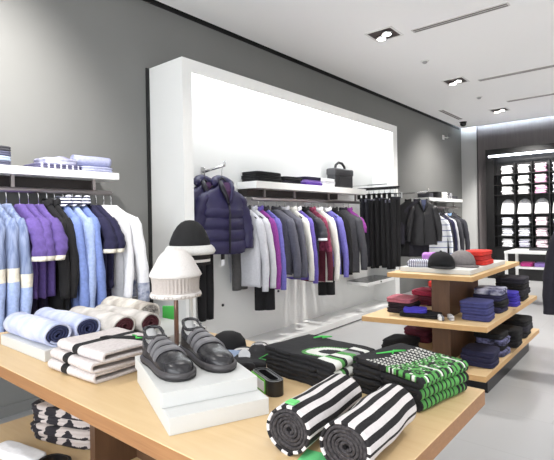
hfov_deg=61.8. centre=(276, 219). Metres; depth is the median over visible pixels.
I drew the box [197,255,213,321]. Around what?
trousers
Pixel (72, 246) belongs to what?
jacket
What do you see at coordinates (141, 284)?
shirt
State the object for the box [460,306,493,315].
sweater
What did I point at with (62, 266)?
jacket
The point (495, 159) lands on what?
display shelf
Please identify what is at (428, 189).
face out arm
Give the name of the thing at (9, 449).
shirt
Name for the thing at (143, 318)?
shirt
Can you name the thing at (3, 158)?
shirt
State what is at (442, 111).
ceiling vent
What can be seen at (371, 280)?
shelf
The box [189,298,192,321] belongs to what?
stand
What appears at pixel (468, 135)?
trim
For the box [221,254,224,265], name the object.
price tag
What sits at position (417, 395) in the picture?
folded knit
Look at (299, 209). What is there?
shirt
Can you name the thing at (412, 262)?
scarf
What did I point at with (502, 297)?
sweater
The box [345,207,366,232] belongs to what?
shirt
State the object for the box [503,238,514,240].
shirt
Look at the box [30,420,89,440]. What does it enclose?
scarf
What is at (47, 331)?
shirt
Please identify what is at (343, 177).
shoulder bag
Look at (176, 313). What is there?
stand
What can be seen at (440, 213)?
blazer
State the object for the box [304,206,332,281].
shirt
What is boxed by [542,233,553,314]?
coat
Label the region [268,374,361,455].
striped towel
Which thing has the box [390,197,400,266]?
trousers
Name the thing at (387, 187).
shelf
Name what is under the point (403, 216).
coat
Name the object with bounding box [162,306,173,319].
sign card
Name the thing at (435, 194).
jumper
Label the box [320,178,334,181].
shirt
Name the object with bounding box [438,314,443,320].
sock
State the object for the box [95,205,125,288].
polo
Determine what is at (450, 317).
sock
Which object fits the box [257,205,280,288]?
shirt
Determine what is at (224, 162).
face out arm
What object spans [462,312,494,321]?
sweater
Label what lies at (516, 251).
table
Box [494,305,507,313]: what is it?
sweater
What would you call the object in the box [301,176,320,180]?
sweater
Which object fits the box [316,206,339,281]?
shirt
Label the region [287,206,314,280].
shirt
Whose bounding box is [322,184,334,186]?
shirt
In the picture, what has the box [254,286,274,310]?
trousers
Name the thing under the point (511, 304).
sweater
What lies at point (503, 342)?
folded knit
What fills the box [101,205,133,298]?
shirt
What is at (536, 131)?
trim
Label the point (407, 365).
folded knit
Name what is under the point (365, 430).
striped towel
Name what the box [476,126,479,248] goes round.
trim
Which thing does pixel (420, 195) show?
jumper
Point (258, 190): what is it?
shelf
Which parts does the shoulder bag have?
handle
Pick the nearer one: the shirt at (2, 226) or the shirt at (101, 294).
the shirt at (2, 226)
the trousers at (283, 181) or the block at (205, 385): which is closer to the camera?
the block at (205, 385)
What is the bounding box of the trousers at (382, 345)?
[381,343,418,348]
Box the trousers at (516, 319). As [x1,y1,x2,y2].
[501,314,531,326]
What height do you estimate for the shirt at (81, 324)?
0.113 m
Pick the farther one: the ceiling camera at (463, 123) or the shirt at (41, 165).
the ceiling camera at (463, 123)
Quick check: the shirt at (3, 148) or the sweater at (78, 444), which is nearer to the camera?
the sweater at (78, 444)
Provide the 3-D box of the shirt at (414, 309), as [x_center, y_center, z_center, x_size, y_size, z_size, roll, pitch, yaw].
[1.199,0.773,4.012,0.199,0.037,0.178,-1,0,20]
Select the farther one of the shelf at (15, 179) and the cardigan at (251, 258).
the cardigan at (251, 258)
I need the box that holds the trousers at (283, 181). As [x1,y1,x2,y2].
[282,180,300,183]
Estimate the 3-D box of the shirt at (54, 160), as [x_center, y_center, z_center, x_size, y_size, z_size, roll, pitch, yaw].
[-1.683,-0.445,3.520,0.218,0.072,0.258,-1,0,34]
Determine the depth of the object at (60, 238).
3.23 m
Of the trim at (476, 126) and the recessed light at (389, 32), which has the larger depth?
the trim at (476, 126)
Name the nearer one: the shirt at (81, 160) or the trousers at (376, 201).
the shirt at (81, 160)
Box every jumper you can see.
[417,193,432,197]
[426,192,441,197]
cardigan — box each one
[228,205,269,291]
[248,205,276,287]
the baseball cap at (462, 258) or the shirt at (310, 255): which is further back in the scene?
the shirt at (310, 255)
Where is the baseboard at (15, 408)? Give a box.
[0,397,39,418]
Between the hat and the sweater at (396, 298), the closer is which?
the hat
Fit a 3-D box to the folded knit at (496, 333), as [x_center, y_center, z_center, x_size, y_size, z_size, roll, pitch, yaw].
[1.914,1.010,4.141,0.249,0.053,0.258,-1,0,41]
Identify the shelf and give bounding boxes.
[0,165,118,195]
[0,414,140,459]
[236,181,365,203]
[347,275,393,285]
[353,184,399,190]
[411,197,462,208]
[485,143,553,280]
[515,265,543,269]
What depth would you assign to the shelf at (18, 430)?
2.29 m
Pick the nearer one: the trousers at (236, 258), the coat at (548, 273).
the coat at (548, 273)
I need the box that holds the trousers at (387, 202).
[385,200,395,269]
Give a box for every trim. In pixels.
[142,0,458,129]
[461,127,478,249]
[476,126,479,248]
[478,116,553,248]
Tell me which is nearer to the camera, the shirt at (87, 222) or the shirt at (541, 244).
the shirt at (87, 222)
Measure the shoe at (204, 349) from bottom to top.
0.126 m
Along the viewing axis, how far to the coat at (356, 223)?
6.31 m
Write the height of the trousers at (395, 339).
0.054 m
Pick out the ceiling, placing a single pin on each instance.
(328, 36)
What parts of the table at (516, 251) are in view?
leg, leg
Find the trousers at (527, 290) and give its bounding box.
[507,287,529,295]
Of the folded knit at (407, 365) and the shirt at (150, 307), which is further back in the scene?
the shirt at (150, 307)
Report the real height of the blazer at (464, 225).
1.034 m
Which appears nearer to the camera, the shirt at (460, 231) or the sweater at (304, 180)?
the sweater at (304, 180)
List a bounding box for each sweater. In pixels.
[47,358,136,383]
[50,348,141,373]
[57,327,169,362]
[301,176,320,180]
[301,179,320,182]
[301,182,321,185]
[386,294,418,303]
[387,306,402,312]
[388,300,420,307]
[404,325,431,336]
[406,334,431,342]
[412,287,431,296]
[417,295,431,301]
[420,301,431,305]
[460,297,493,308]
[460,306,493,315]
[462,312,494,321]
[465,249,491,255]
[473,293,507,301]
[474,255,491,260]
[474,285,507,295]
[476,259,493,264]
[493,298,508,307]
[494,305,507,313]
[507,290,518,296]
[508,295,519,301]
[508,300,520,306]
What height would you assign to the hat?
0.234 m
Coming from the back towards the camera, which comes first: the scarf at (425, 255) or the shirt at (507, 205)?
the shirt at (507, 205)
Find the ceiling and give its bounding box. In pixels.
[156,0,553,127]
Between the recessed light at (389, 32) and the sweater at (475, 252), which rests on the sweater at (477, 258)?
the sweater at (475, 252)
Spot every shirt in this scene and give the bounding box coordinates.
[0,145,10,151]
[0,150,10,156]
[0,155,10,161]
[0,160,10,164]
[0,204,19,331]
[0,218,5,332]
[0,440,46,459]
[1,204,32,313]
[3,312,72,346]
[23,163,81,169]
[34,157,76,165]
[34,306,100,336]
[55,195,89,308]
[68,195,96,307]
[69,306,135,330]
[70,155,110,167]
[77,195,106,306]
[81,166,112,172]
[95,304,160,332]
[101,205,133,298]
[101,296,160,315]
[109,205,149,301]
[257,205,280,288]
[263,205,286,289]
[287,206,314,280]
[287,206,318,283]
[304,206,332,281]
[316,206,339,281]
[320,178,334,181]
[321,181,334,183]
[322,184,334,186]
[323,207,348,276]
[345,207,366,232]
[399,310,441,318]
[403,306,426,313]
[429,213,452,254]
[442,192,446,197]
[445,213,459,249]
[448,213,463,249]
[501,199,513,213]
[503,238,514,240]
[517,199,530,213]
[518,223,529,225]
[534,198,548,212]
[536,243,547,245]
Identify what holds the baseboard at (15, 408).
attached to the wall
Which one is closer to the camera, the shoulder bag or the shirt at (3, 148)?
the shirt at (3, 148)
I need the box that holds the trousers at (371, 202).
[368,200,378,268]
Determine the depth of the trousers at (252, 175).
5.10 m
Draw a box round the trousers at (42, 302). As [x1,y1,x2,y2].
[38,297,48,308]
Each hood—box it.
[194,175,210,185]
[211,175,233,186]
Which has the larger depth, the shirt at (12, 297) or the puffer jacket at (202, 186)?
the puffer jacket at (202, 186)
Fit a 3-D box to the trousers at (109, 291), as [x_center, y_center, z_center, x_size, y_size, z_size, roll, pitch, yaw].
[-1.398,0.563,3.714,0.216,0.465,0.088,-1,0,40]
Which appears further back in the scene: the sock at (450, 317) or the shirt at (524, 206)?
the shirt at (524, 206)
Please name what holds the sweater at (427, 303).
on the gondola
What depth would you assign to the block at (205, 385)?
1.45 m
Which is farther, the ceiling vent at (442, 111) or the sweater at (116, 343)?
the ceiling vent at (442, 111)
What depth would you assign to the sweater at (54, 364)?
1.80 m
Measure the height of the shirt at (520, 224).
0.048 m
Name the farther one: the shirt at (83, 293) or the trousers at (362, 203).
the trousers at (362, 203)
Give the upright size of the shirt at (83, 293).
1.009 m
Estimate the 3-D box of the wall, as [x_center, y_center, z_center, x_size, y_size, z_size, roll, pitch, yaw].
[-0.072,-0.554,5.912,0.150,3.950,14.200,-1,0,40]
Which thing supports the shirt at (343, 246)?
hanging from the clothes hanger
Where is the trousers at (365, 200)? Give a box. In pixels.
[364,199,372,266]
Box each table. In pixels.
[0,330,484,459]
[504,248,546,274]
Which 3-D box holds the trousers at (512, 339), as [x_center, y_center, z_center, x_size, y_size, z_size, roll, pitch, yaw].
[2.189,1.101,4.428,0.260,0.054,0.282,-1,0,39]
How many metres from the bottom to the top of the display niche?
2.887 m
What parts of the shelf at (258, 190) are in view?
hanging rail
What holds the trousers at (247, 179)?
on the shelf at (258, 190)
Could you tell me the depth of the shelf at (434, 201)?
9.46 m
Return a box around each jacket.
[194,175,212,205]
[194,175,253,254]
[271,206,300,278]
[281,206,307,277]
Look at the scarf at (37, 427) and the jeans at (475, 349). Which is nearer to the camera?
the scarf at (37, 427)
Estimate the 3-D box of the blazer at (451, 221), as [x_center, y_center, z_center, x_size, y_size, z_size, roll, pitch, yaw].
[3.404,0.372,9.537,0.629,1.030,0.184,-1,0,37]
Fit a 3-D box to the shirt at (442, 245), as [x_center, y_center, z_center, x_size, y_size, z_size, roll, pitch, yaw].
[3.162,0.374,9.153,0.600,1.034,0.119,-1,0,15]
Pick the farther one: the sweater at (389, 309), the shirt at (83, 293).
the sweater at (389, 309)
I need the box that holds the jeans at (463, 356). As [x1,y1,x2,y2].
[460,352,498,362]
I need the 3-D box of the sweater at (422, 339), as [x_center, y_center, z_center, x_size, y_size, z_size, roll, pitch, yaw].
[1.451,1.160,4.646,0.269,0.065,0.299,-1,0,38]
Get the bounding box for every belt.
[39,453,71,459]
[251,367,283,396]
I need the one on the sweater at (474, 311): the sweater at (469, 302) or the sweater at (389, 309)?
the sweater at (469, 302)
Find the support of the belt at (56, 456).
on the display table at (124, 425)
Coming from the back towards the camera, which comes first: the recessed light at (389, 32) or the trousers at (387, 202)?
the trousers at (387, 202)
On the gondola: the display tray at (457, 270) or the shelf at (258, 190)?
the display tray at (457, 270)
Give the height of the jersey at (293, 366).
0.040 m
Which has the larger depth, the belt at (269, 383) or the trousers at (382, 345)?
the trousers at (382, 345)
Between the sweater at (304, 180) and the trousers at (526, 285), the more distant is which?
the sweater at (304, 180)
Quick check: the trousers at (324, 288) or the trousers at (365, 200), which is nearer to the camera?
the trousers at (324, 288)
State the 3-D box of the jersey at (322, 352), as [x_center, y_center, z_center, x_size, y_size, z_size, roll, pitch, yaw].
[0.168,0.507,1.811,0.270,0.050,0.350,-1,0,-44]
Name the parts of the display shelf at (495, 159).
panel, panel, panel, panel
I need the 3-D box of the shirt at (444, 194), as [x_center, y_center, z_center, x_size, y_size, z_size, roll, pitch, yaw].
[3.405,-0.509,9.680,0.260,0.134,0.239,-1,0,40]
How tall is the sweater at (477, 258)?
0.047 m
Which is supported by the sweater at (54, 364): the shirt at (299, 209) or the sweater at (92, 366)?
the sweater at (92, 366)
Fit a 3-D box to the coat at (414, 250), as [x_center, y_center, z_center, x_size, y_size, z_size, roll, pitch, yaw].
[2.542,0.137,8.380,0.652,1.050,0.198,-1,0,5]
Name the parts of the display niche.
panel, panel, light panel, panel, panel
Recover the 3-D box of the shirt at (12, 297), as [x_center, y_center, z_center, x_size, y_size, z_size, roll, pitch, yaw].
[-1.909,0.358,3.136,0.626,0.938,0.120,-1,0,34]
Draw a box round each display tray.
[1,333,57,361]
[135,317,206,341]
[400,260,504,274]
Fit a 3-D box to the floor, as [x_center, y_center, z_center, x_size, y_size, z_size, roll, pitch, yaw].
[2.693,1.422,3.635,7.260,0.100,14.500,-1,0,40]
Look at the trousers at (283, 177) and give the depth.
5.44 m
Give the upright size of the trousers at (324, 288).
0.365 m
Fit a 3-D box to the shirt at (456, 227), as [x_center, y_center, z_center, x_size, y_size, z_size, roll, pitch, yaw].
[3.497,0.378,9.647,0.610,1.054,0.120,-1,0,37]
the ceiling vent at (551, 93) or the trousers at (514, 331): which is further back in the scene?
the ceiling vent at (551, 93)
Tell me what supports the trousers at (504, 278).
on the trousers at (526, 285)
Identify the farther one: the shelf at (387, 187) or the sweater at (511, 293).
the shelf at (387, 187)
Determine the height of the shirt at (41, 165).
0.039 m
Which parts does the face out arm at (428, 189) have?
arm rod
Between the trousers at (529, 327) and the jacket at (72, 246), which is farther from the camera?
the trousers at (529, 327)
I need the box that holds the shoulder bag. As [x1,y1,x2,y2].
[326,161,352,187]
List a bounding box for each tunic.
[301,206,327,270]
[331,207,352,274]
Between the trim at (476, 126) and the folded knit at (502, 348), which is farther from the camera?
the trim at (476, 126)
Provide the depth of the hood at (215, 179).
4.57 m
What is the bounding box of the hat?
[149,248,201,299]
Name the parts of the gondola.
post, post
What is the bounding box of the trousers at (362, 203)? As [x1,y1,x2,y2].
[359,198,366,239]
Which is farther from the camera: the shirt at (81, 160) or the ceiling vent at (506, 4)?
the ceiling vent at (506, 4)
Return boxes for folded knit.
[352,344,468,389]
[352,378,466,412]
[353,369,468,400]
[473,328,508,339]
[474,341,507,350]
[476,335,509,345]
[498,346,510,356]
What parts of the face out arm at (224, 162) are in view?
arm rod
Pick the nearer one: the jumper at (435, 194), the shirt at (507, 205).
the jumper at (435, 194)
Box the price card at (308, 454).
[298,449,325,459]
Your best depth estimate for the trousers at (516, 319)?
4.66 m
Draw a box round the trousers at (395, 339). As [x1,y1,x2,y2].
[382,334,419,346]
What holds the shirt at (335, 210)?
hanging from the clothes hanger
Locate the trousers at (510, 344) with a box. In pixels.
[508,339,522,347]
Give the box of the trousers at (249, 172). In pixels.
[242,171,280,175]
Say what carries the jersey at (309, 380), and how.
on the display table at (124, 425)
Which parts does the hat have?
crown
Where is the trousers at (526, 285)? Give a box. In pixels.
[495,281,528,289]
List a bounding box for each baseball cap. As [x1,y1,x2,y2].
[428,250,454,269]
[451,249,478,267]
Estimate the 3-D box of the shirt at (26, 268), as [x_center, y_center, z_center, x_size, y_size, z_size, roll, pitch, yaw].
[-1.858,0.357,3.199,0.631,0.938,0.124,-1,0,38]
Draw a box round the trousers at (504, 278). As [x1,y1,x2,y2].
[495,274,528,283]
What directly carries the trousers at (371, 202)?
hanging from the hanger
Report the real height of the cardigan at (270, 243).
0.886 m
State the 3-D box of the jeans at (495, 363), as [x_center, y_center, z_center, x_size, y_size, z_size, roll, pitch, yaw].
[1.691,1.166,3.848,0.260,0.046,0.260,-1,0,38]
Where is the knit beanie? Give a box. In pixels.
[164,220,215,265]
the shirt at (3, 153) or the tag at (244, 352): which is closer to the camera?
the tag at (244, 352)
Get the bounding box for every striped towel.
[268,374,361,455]
[321,384,417,459]
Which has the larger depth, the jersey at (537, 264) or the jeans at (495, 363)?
the jersey at (537, 264)
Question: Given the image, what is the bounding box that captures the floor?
[0,277,553,459]
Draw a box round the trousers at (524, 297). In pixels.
[520,293,528,300]
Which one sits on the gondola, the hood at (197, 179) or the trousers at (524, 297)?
the trousers at (524, 297)
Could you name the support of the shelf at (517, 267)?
attached to the table at (516, 251)
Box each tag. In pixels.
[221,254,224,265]
[238,349,266,359]
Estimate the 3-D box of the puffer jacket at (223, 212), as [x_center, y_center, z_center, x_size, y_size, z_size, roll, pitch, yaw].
[-0.537,-0.055,4.614,0.731,0.795,0.243,-1,0,-43]
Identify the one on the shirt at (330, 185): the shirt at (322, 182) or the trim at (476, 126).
the shirt at (322, 182)
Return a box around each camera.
[442,133,451,139]
[459,121,466,126]
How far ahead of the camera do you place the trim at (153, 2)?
5.81 m
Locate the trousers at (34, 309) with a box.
[31,299,37,313]
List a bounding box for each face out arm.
[201,161,225,174]
[398,189,428,196]
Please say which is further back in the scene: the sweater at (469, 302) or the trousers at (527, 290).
the trousers at (527, 290)
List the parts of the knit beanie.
crown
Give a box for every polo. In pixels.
[87,205,117,288]
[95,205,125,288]
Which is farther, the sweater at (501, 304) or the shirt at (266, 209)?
the shirt at (266, 209)
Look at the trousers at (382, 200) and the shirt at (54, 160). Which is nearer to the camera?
the shirt at (54, 160)
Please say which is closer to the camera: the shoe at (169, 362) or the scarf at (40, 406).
the shoe at (169, 362)
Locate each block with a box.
[135,355,256,408]
[137,371,268,435]
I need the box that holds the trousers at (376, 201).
[374,197,382,265]
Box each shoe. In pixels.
[140,325,196,381]
[179,317,236,372]
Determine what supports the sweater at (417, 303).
on the sweater at (389, 309)
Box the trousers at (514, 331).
[495,324,522,336]
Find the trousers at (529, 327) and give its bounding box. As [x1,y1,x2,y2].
[520,322,532,332]
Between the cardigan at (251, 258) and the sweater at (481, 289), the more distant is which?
the cardigan at (251, 258)
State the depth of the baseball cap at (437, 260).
4.05 m
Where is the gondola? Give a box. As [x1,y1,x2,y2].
[362,261,538,392]
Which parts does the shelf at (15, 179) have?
hanging rail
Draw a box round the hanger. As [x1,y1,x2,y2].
[387,189,402,197]
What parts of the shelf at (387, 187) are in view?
arm rod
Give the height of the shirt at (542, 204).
0.335 m
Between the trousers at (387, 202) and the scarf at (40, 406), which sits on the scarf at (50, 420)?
the scarf at (40, 406)
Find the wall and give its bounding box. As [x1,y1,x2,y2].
[0,0,461,406]
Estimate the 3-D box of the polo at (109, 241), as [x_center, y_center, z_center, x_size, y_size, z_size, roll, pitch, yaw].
[-1.479,0.211,3.653,0.640,0.658,0.124,-1,0,36]
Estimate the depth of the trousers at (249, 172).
5.09 m
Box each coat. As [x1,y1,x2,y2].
[339,207,367,272]
[400,198,428,256]
[400,199,411,256]
[405,199,441,244]
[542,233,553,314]
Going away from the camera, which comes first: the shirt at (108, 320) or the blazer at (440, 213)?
the shirt at (108, 320)
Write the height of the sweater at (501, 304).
0.055 m
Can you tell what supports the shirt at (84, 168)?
on the shelf at (15, 179)
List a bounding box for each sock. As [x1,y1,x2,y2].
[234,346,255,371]
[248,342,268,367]
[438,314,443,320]
[447,314,454,320]
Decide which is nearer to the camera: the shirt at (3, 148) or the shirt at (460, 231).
the shirt at (3, 148)
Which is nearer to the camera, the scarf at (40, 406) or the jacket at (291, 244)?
the scarf at (40, 406)
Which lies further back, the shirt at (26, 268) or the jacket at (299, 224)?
the jacket at (299, 224)
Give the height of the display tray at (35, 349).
0.050 m
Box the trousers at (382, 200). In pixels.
[380,198,388,267]
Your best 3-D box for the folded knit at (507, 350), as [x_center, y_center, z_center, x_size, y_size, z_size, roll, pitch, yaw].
[1.932,1.159,4.140,0.247,0.052,0.258,-1,0,42]
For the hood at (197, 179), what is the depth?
4.55 m
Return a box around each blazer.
[440,213,454,252]
[441,213,457,250]
[452,213,469,249]
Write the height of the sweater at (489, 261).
0.046 m
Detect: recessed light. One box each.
[364,26,403,41]
[441,76,469,85]
[489,107,509,112]
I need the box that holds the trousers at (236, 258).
[231,253,247,290]
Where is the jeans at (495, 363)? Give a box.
[463,358,498,368]
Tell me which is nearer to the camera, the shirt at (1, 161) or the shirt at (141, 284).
the shirt at (1, 161)
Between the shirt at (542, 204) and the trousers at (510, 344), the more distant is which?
the shirt at (542, 204)
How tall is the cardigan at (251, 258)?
0.902 m
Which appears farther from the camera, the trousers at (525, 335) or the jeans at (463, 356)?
the trousers at (525, 335)
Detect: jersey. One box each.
[265,334,374,371]
[265,354,354,380]
[267,364,352,385]
[520,261,534,266]
[534,262,544,266]
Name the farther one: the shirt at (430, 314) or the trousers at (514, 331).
the trousers at (514, 331)
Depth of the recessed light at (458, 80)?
7.13 m
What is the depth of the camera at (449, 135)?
10.28 m
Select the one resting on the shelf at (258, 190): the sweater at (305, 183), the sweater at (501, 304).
the sweater at (305, 183)
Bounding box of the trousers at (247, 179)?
[242,178,281,182]
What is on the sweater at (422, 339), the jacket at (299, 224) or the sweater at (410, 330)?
the sweater at (410, 330)
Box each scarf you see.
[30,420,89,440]
[32,398,82,420]
[33,412,89,429]
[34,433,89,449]
[408,259,427,266]
[422,252,434,258]
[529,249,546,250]
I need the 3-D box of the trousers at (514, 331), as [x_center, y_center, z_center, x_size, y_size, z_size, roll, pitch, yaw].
[2.185,1.050,4.422,0.259,0.054,0.279,-1,0,39]
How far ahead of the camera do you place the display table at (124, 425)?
1.48 m
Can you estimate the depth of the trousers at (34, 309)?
3.22 m
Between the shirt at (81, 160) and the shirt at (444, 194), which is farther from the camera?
the shirt at (444, 194)
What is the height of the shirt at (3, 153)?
0.038 m
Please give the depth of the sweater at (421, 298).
4.43 m
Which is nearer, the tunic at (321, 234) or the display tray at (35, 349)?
the display tray at (35, 349)
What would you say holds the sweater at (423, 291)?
on the sweater at (421, 298)
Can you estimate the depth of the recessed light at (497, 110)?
9.11 m
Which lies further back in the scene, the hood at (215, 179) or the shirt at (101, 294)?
the hood at (215, 179)
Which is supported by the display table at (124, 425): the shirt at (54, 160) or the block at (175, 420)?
the block at (175, 420)
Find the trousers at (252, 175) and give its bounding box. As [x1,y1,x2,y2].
[241,174,281,179]
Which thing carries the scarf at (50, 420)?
on the scarf at (37, 427)
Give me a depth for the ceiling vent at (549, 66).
6.81 m
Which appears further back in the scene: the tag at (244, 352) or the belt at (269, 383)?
the tag at (244, 352)
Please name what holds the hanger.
hanging from the shelf at (387, 187)
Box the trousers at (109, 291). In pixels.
[106,288,111,296]
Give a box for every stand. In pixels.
[174,300,180,345]
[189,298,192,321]
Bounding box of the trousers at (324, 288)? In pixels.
[318,267,334,294]
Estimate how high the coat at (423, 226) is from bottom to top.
0.830 m
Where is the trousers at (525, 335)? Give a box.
[522,331,530,338]
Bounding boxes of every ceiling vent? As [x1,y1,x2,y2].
[411,2,509,32]
[438,110,461,119]
[478,65,553,81]
[507,93,553,101]
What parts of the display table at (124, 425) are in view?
support panel, support panel, black cap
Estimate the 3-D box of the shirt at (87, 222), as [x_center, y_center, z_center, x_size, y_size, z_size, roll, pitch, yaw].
[-1.561,0.317,3.556,0.611,1.009,0.131,-1,0,38]
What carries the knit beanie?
on the stand at (190, 300)
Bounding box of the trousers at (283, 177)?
[281,176,301,180]
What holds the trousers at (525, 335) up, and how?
on the gondola
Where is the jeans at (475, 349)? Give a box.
[462,343,499,357]
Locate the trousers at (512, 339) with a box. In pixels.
[510,333,522,341]
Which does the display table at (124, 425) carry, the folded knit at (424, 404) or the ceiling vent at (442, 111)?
the folded knit at (424, 404)
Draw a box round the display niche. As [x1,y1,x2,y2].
[145,56,399,344]
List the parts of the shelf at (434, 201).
hanging rail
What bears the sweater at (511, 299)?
on the sweater at (511, 304)

